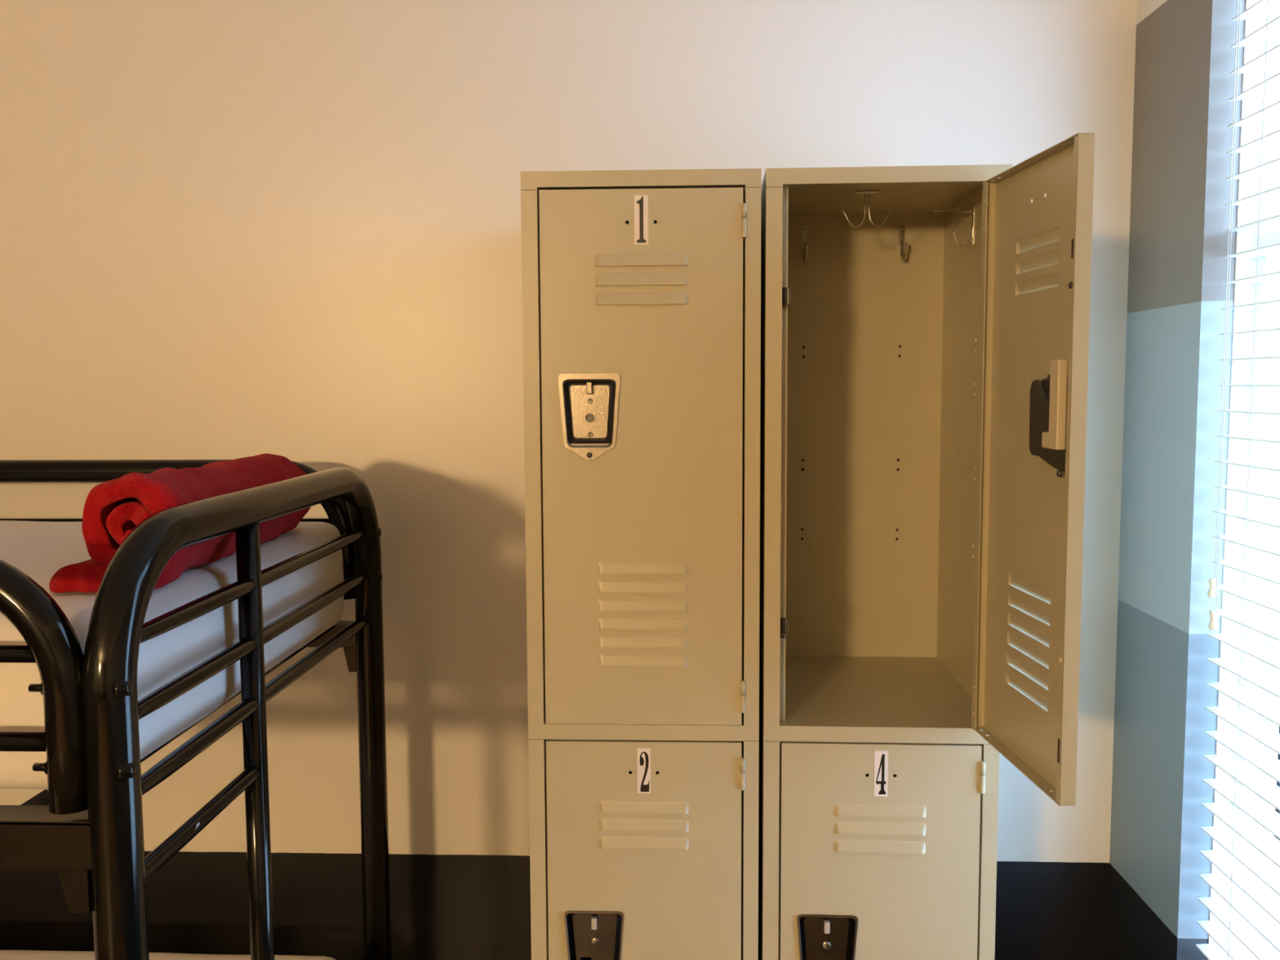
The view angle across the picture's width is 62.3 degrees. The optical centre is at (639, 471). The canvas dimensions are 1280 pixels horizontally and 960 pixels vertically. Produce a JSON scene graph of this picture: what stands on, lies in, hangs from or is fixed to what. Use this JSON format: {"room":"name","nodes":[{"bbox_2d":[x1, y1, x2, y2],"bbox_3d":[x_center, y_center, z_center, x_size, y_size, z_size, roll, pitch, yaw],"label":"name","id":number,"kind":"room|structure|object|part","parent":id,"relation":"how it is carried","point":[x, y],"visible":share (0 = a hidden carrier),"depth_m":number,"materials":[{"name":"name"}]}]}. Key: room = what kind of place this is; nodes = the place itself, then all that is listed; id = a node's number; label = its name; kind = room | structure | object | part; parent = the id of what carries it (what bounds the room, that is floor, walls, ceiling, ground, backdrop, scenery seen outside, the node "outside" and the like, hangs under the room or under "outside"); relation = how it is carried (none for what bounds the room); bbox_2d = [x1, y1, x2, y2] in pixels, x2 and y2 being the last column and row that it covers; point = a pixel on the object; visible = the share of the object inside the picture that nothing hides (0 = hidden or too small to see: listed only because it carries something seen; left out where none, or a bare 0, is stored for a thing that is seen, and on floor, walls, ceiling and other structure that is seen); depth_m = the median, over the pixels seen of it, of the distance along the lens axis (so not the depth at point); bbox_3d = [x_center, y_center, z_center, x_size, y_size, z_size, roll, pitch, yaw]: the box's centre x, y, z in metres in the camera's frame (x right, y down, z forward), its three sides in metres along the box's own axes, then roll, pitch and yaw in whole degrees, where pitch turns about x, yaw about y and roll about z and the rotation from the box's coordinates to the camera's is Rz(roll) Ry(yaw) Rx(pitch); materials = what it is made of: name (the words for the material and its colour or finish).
{"room":"dormitory","nodes":[
{"label":"dormitory","id":0,"kind":"room"},
{"bbox_2d":[0,0,1137,959],"bbox_3d":[-0.956,0.058,2.334,4.210,2.819,0.152,0,5,2],"label":"wall","id":1,"kind":"structure","parent":0,"point":[229,229],"depth_m":2.21,"materials":[{"name":"beige paint"}]},
{"bbox_2d":[1106,0,1279,959],"bbox_3d":[0.929,0.355,-1.449,0.152,2.819,7.287,0,5,2],"label":"wall","id":2,"kind":"structure","parent":0,"point":[1184,60],"depth_m":1.95,"materials":[{"name":"paint"}]},
{"bbox_2d":[1207,0,1279,959],"bbox_3d":[1.055,0.012,1.513,0.066,2.108,0.705,0,5,2],"label":"window","id":3,"kind":"structure","parent":2,"relation":"in","point":[1243,320],"depth_m":1.84,"materials":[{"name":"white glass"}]},
{"bbox_2d":[1195,0,1279,959],"bbox_3d":[1.013,0.008,1.514,0.071,2.098,0.677,0,5,2],"label":"blind","id":4,"kind":"object","parent":3,"relation":"attached to","point":[1247,910],"visible":1,"depth_m":1.77,"materials":[{"name":"white plastic"}]},
{"bbox_3d":[1.000,0.203,1.846,0.017,0.034,0.017,0,5,2],"label":"cord pull","id":5,"kind":"part","parent":4,"relation":"part of","materials":[{"name":"white plastic"}]},
{"bbox_3d":[1.000,0.259,1.843,0.017,0.034,0.017,0,5,2],"label":"cord pull","id":6,"kind":"part","parent":4,"relation":"part of","materials":[{"name":"white plastic"}]},
{"bbox_3d":[1.000,-0.411,1.796,0.002,1.208,0.002,0,5,2],"label":"lift cord","id":7,"kind":"part","parent":4,"relation":"part of","materials":[{"name":"white fabric"}]},
{"bbox_3d":[1.000,-0.383,1.791,0.002,1.264,0.002,0,5,2],"label":"lift cord","id":8,"kind":"part","parent":4,"relation":"part of","materials":[{"name":"white fabric"}]},
{"bbox_3d":[1.000,0.013,1.740,0.002,2.043,0.002,0,5,2],"label":"ladder cord","id":9,"kind":"part","parent":4,"relation":"part of","materials":[{"name":"white fabric"}]},
{"bbox_3d":[1.053,0.012,1.738,0.002,2.043,0.002,0,5,2],"label":"ladder cord","id":10,"kind":"part","parent":4,"relation":"part of","materials":[{"name":"white fabric"}]},
{"bbox_3d":[1.061,0.336,1.539,0.009,1.438,0.685,0,5,2],"label":"sash","id":11,"kind":"part","parent":3,"relation":"part of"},
{"bbox_3d":[1.067,-0.686,1.456,0.009,0.686,0.685,0,5,2],"label":"sash","id":12,"kind":"part","parent":3,"relation":"part of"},
{"bbox_3d":[-1.091,1.776,-1.256,3.905,0.076,7.287,0,5,2],"label":"floor","id":13,"kind":"structure","parent":0,"visible":0},
{"bbox_2d":[0,459,391,959],"bbox_3d":[-1.534,0.757,1.680,2.036,1.487,0.997,0,5,2],"label":"bunk bed","id":14,"kind":"object","parent":13,"relation":"on","point":[87,826],"visible":0.98,"depth_m":1.25,"materials":[{"name":"black metal"}]},
{"bbox_3d":[-1.556,0.219,1.159,1.942,0.283,0.045,0,5,2],"label":"guard rail","id":15,"kind":"part","parent":14,"relation":"part of","materials":[{"name":"black metal"}]},
{"bbox_3d":[-1.555,0.398,1.182,1.951,0.053,0.043,0,5,2],"label":"rail","id":16,"kind":"part","parent":14,"relation":"part of","materials":[{"name":"black metal"}]},
{"bbox_2d":[0,950,335,959],"bbox_3d":[-1.537,1.076,1.712,1.895,0.192,0.886,0,5,2],"label":"mattress","id":17,"kind":"object","parent":14,"relation":"on","point":[4,954],"visible":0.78,"depth_m":2.07,"materials":[{"name":"white fabric"}]},
{"bbox_2d":[0,520,343,789],"bbox_3d":[-1.533,0.230,1.643,1.916,0.214,0.883,0,5,2],"label":"mattress","id":18,"kind":"object","parent":14,"relation":"on","point":[38,549],"visible":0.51,"depth_m":1.44,"materials":[{"name":"white fabric"}]},
{"bbox_2d":[48,453,311,592],"bbox_3d":[-0.650,0.051,1.590,0.188,0.145,0.611,0,5,-3],"label":"blanket","id":19,"kind":"object","parent":18,"relation":"on","point":[113,508],"visible":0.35,"depth_m":1.32,"materials":[{"name":"red fabric"}]},
{"bbox_3d":[-1.520,0.113,2.105,1.929,0.272,0.045,0,5,2],"label":"guard rail","id":20,"kind":"part","parent":14,"relation":"part of","materials":[{"name":"black metal"}]},
{"bbox_3d":[-1.520,0.323,2.101,1.951,0.053,0.043,0,5,2],"label":"rail","id":21,"kind":"part","parent":14,"relation":"part of","materials":[{"name":"black metal"}]},
{"bbox_2d":[520,168,761,959],"bbox_3d":[0.014,0.485,1.976,0.381,1.966,0.464,0,5,2],"label":"locker","id":22,"kind":"object","parent":13,"relation":"on","point":[642,288],"visible":1,"depth_m":1.72,"materials":[{"name":"beige metal"}]},
{"bbox_3d":[-0.081,-0.097,1.718,0.064,0.085,0.005,0,5,2],"label":"latch plate","id":23,"kind":"part","parent":22,"relation":"part of","materials":[{"name":"metal"}]},
{"bbox_3d":[0.009,-0.495,1.901,0.381,0.002,0.456,0,5,2],"label":"panel","id":24,"kind":"part","parent":22,"relation":"part of","materials":[{"name":"beige metal"}]},
{"bbox_3d":[0.004,-0.016,1.718,0.323,0.867,0.026,0,5,2],"label":"door","id":25,"kind":"part","parent":22,"relation":"part of","materials":[{"name":"beige metal"}]},
{"bbox_3d":[0.008,0.878,1.791,0.323,0.867,0.026,0,5,2],"label":"door","id":26,"kind":"part","parent":22,"relation":"part of","materials":[{"name":"beige metal"}]},
{"bbox_3d":[0.023,0.396,2.201,0.378,1.826,0.002,0,5,2],"label":"panel","id":27,"kind":"part","parent":22,"relation":"part of","materials":[{"name":"beige metal"}]},
{"bbox_2d":[742,657,742,720],"bbox_3d":[0.014,0.400,1.983,0.378,0.002,0.433,0,5,2],"label":"shelf","id":28,"kind":"object","parent":22,"relation":"attached to","point":[742,657],"depth_m":2.06,"materials":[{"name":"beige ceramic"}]},
{"bbox_3d":[0.203,0.414,1.967,0.002,1.826,0.456,0,5,2],"label":"panel","id":29,"kind":"part","parent":22,"relation":"part of","materials":[{"name":"beige metal"}]},
{"bbox_2d":[758,133,1094,959],"bbox_3d":[0.400,0.497,1.800,0.396,1.966,0.790,0,5,3],"label":"locker","id":30,"kind":"object","parent":13,"relation":"on","point":[925,329],"visible":0.99,"depth_m":1.75,"materials":[{"name":"beige metal"}]},
{"bbox_3d":[0.217,0.414,1.967,0.002,1.826,0.456,0,5,3],"label":"panel","id":31,"kind":"part","parent":30,"relation":"part of","materials":[{"name":"beige metal"}]},
{"bbox_3d":[0.420,0.396,2.183,0.378,1.826,0.003,0,5,3],"label":"panel","id":32,"kind":"part","parent":30,"relation":"part of","materials":[{"name":"beige metal"}]},
{"bbox_3d":[0.402,-0.495,1.883,0.381,0.002,0.456,0,5,3],"label":"panel","id":33,"kind":"part","parent":30,"relation":"part of","materials":[{"name":"beige metal"}]},
{"bbox_2d":[785,655,971,724],"bbox_3d":[0.407,0.399,1.965,0.378,0.002,0.433,0,5,3],"label":"shelf","id":34,"kind":"object","parent":30,"relation":"attached to","point":[820,689],"depth_m":1.93,"materials":[{"name":"beige metal"}]},
{"bbox_3d":[0.397,0.877,1.772,0.323,0.867,0.026,0,5,3],"label":"door","id":35,"kind":"part","parent":30,"relation":"part of","materials":[{"name":"beige metal"}]},
{"bbox_3d":[0.596,0.414,1.945,0.002,1.826,0.456,0,5,3],"label":"panel","id":36,"kind":"part","parent":30,"relation":"part of","materials":[{"name":"beige metal"}]},
{"bbox_3d":[0.556,-0.005,1.520,0.026,0.867,0.323,-1,5,-3],"label":"door","id":37,"kind":"part","parent":30,"relation":"part of","materials":[{"name":"beige metal"}]},
{"label":"outside","id":38,"kind":"structure","parent":0,"visible":0},
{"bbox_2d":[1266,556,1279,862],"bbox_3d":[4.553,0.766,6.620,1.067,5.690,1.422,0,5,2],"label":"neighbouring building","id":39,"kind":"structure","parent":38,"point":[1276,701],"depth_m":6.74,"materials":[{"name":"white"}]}
]}

